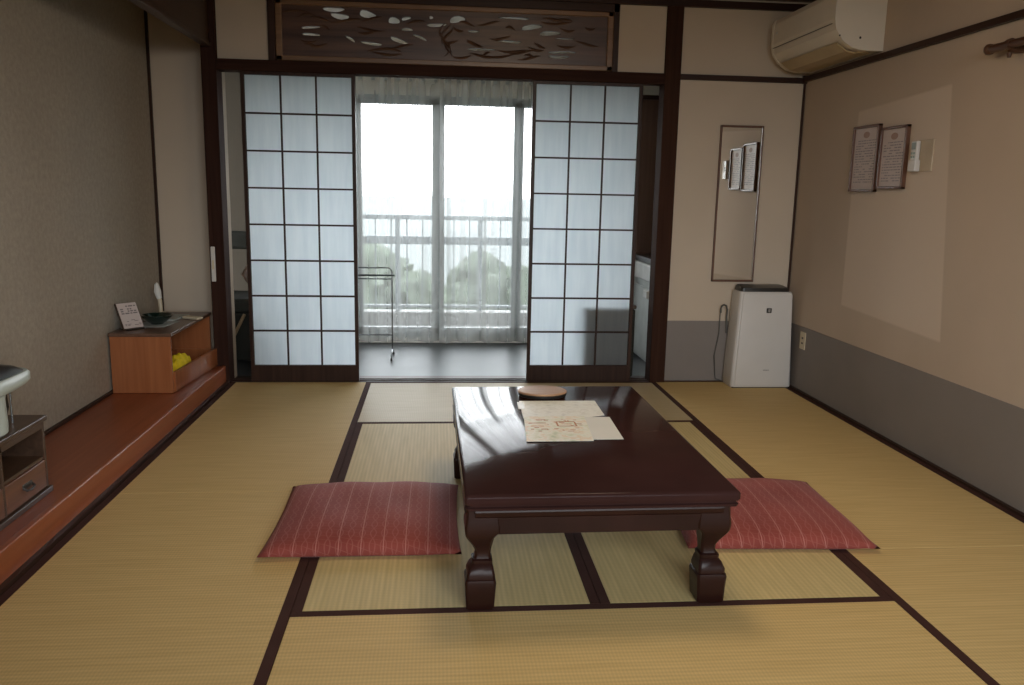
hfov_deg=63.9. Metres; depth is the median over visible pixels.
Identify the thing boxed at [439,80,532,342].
sheer curtain
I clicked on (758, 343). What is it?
air purifier
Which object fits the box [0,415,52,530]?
stand
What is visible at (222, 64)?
lintel
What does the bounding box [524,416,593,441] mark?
leaflet
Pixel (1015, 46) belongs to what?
wooden rod
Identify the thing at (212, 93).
wooden pillar
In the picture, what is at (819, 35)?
air conditioner
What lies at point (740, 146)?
wall mirror
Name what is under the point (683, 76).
trim
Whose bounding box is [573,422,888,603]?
mat
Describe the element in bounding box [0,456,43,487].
shelf
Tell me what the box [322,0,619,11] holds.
trim
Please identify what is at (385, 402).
mat
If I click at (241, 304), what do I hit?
armchair
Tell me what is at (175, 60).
wall
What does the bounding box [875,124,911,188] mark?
framed notice
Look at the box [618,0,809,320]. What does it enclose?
wall
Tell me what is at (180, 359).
cloth
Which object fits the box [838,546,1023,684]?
mat
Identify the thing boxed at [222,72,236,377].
wall
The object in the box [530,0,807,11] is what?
trim
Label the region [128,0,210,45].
board
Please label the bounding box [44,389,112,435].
baseboard
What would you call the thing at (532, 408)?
leaflet
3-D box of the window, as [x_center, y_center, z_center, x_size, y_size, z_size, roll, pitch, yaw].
[-0.531,-0.898,6.014,2.400,1.740,0.070,0,10,-5]
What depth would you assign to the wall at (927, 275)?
3.54 m
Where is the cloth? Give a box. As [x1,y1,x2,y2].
[172,353,190,370]
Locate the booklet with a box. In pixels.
[142,314,188,320]
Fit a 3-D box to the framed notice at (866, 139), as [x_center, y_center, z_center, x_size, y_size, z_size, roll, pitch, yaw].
[1.742,-0.907,4.052,0.022,0.320,0.244,0,10,-5]
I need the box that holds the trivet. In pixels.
[517,385,566,399]
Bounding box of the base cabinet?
[108,312,216,392]
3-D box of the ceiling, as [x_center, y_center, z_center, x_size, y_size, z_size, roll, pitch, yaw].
[-0.244,-1.573,2.346,4.500,0.060,7.080,0,10,-5]
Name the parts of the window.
sash, sash, sash, sash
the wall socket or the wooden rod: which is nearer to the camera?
the wooden rod
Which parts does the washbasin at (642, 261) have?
door, handle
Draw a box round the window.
[355,94,531,337]
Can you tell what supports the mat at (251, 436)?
on the floor
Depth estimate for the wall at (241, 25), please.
4.41 m
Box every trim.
[0,381,229,595]
[144,10,163,310]
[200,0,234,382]
[231,376,648,381]
[267,0,275,59]
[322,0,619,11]
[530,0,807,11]
[612,4,619,71]
[643,95,658,99]
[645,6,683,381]
[664,321,728,379]
[681,74,803,83]
[787,84,805,289]
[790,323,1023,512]
[804,9,1023,81]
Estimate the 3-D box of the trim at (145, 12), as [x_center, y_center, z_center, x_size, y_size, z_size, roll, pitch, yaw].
[-2.020,-0.937,4.644,0.014,2.088,0.014,0,10,-5]
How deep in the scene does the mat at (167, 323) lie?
4.25 m
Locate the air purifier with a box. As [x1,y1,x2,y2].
[714,284,792,387]
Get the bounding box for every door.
[240,71,359,380]
[526,80,642,380]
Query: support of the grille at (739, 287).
attached to the air purifier
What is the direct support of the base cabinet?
on the floor at (76, 448)
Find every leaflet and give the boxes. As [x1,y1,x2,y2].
[519,401,603,417]
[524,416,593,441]
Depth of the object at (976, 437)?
3.58 m
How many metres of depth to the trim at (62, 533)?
2.87 m
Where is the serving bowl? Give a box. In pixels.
[140,312,172,324]
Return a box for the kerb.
[364,309,526,325]
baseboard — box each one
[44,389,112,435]
[664,380,722,381]
[789,385,1023,518]
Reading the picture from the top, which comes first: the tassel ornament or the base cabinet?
the tassel ornament
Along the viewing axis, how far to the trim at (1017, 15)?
3.52 m
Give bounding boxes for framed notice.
[848,123,882,191]
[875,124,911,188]
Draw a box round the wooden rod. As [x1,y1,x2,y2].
[983,36,1023,57]
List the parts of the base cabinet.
panel, panel, drawer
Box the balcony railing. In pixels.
[363,214,529,311]
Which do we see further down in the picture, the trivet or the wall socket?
the trivet
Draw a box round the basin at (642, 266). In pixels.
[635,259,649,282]
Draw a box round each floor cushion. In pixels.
[257,481,460,557]
[680,478,880,548]
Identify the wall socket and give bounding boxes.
[799,331,805,349]
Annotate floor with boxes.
[0,366,220,545]
[237,342,645,377]
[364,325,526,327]
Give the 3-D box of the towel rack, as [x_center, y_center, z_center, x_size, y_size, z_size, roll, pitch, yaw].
[-1.058,-0.200,5.467,0.555,0.610,0.262,0,10,-5]
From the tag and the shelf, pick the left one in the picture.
the shelf
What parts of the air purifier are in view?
power cord, panel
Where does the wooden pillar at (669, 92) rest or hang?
attached to the wall at (733, 42)
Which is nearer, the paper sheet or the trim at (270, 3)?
the paper sheet
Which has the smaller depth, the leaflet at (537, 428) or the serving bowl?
the leaflet at (537, 428)
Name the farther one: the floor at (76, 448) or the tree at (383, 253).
the tree at (383, 253)
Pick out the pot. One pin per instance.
(12, 377)
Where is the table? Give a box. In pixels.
[452,386,740,610]
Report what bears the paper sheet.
on the table
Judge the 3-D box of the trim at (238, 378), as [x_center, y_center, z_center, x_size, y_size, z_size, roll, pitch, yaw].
[-0.405,0.233,4.930,2.460,0.032,0.155,0,10,-5]
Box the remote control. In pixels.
[907,139,934,171]
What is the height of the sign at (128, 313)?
0.129 m
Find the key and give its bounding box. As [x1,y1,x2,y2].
[179,315,202,319]
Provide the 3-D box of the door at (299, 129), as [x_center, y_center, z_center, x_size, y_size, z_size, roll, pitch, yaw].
[-1.188,-0.625,4.644,0.616,1.731,0.028,0,10,-5]
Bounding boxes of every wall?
[0,0,159,430]
[147,12,213,348]
[215,0,268,59]
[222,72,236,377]
[225,27,658,342]
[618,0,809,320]
[789,0,1023,408]
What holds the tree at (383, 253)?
on the hillside
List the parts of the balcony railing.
post, rail, rail, rail, post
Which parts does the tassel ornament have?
stem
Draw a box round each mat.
[0,491,309,684]
[111,382,370,493]
[143,321,178,326]
[266,596,986,684]
[292,423,599,611]
[357,382,694,423]
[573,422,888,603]
[651,382,1023,549]
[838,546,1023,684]
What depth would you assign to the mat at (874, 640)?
2.05 m
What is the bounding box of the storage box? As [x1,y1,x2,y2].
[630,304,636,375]
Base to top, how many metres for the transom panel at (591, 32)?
0.315 m
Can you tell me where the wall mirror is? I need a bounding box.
[711,125,763,281]
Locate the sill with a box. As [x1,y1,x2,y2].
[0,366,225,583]
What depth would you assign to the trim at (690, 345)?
4.96 m
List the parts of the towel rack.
rail, rail, rail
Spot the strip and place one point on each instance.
(212, 249)
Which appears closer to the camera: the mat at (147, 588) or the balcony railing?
the mat at (147, 588)
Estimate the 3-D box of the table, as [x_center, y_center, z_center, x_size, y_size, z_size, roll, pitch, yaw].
[0.181,0.454,2.752,0.732,0.344,1.200,0,10,-6]
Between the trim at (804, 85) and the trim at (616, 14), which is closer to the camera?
the trim at (616, 14)
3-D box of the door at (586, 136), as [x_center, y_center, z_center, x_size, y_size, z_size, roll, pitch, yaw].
[0.414,-0.620,4.790,0.629,1.731,0.028,0,10,-5]
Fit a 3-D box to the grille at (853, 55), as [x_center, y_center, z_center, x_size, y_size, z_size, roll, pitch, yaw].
[1.663,-1.456,4.266,0.064,0.005,0.640,0,10,-5]
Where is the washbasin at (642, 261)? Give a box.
[633,253,650,361]
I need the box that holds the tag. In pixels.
[517,402,524,408]
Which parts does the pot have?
handle, lid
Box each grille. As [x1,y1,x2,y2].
[735,284,788,291]
[802,52,869,71]
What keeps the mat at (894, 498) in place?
on the floor
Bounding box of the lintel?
[216,58,664,85]
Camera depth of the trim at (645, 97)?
5.68 m
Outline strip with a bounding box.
[210,247,215,281]
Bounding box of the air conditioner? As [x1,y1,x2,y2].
[771,0,887,73]
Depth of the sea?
365.79 m
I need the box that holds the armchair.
[231,231,250,359]
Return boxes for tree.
[363,243,455,309]
[446,250,527,309]
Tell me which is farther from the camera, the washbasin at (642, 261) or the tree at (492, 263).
the tree at (492, 263)
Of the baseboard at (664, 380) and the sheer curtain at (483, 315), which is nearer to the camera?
the baseboard at (664, 380)
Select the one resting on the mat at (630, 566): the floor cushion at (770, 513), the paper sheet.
the floor cushion at (770, 513)
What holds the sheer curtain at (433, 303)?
hanging from the track
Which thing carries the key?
on the base cabinet
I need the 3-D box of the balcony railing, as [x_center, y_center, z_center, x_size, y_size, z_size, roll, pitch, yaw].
[-0.632,-0.681,7.111,5.000,0.835,0.050,0,10,-5]
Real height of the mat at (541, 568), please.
0.026 m
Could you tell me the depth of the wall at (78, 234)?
3.58 m
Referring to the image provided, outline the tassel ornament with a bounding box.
[154,282,164,311]
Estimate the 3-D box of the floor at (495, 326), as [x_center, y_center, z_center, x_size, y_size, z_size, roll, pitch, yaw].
[-0.605,0.020,6.794,5.200,0.210,1.120,0,10,-5]
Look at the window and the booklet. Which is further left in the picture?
the booklet
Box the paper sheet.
[585,417,622,439]
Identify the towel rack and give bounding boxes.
[358,267,394,360]
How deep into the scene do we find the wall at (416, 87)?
5.80 m
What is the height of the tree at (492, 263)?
10.292 m
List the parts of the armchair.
backrest, seat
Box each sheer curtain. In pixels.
[358,77,437,342]
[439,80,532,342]
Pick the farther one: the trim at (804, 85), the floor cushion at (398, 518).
the trim at (804, 85)
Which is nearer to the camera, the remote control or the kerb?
the remote control
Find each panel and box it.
[275,0,613,70]
[636,100,658,253]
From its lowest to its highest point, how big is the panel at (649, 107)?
1.760 m
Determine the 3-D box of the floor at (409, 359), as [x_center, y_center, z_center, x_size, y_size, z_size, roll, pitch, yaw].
[-0.548,0.133,5.613,4.500,0.076,1.245,0,10,-5]
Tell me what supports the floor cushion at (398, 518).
on the mat at (541, 568)
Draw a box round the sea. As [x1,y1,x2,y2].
[362,196,529,284]
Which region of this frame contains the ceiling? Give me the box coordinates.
[323,0,815,35]
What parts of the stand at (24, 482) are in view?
drawer, rail, panel, drawer, handle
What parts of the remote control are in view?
wall plate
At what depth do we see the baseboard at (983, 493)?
3.56 m
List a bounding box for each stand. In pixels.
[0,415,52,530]
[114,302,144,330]
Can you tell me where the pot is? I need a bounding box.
[0,364,30,437]

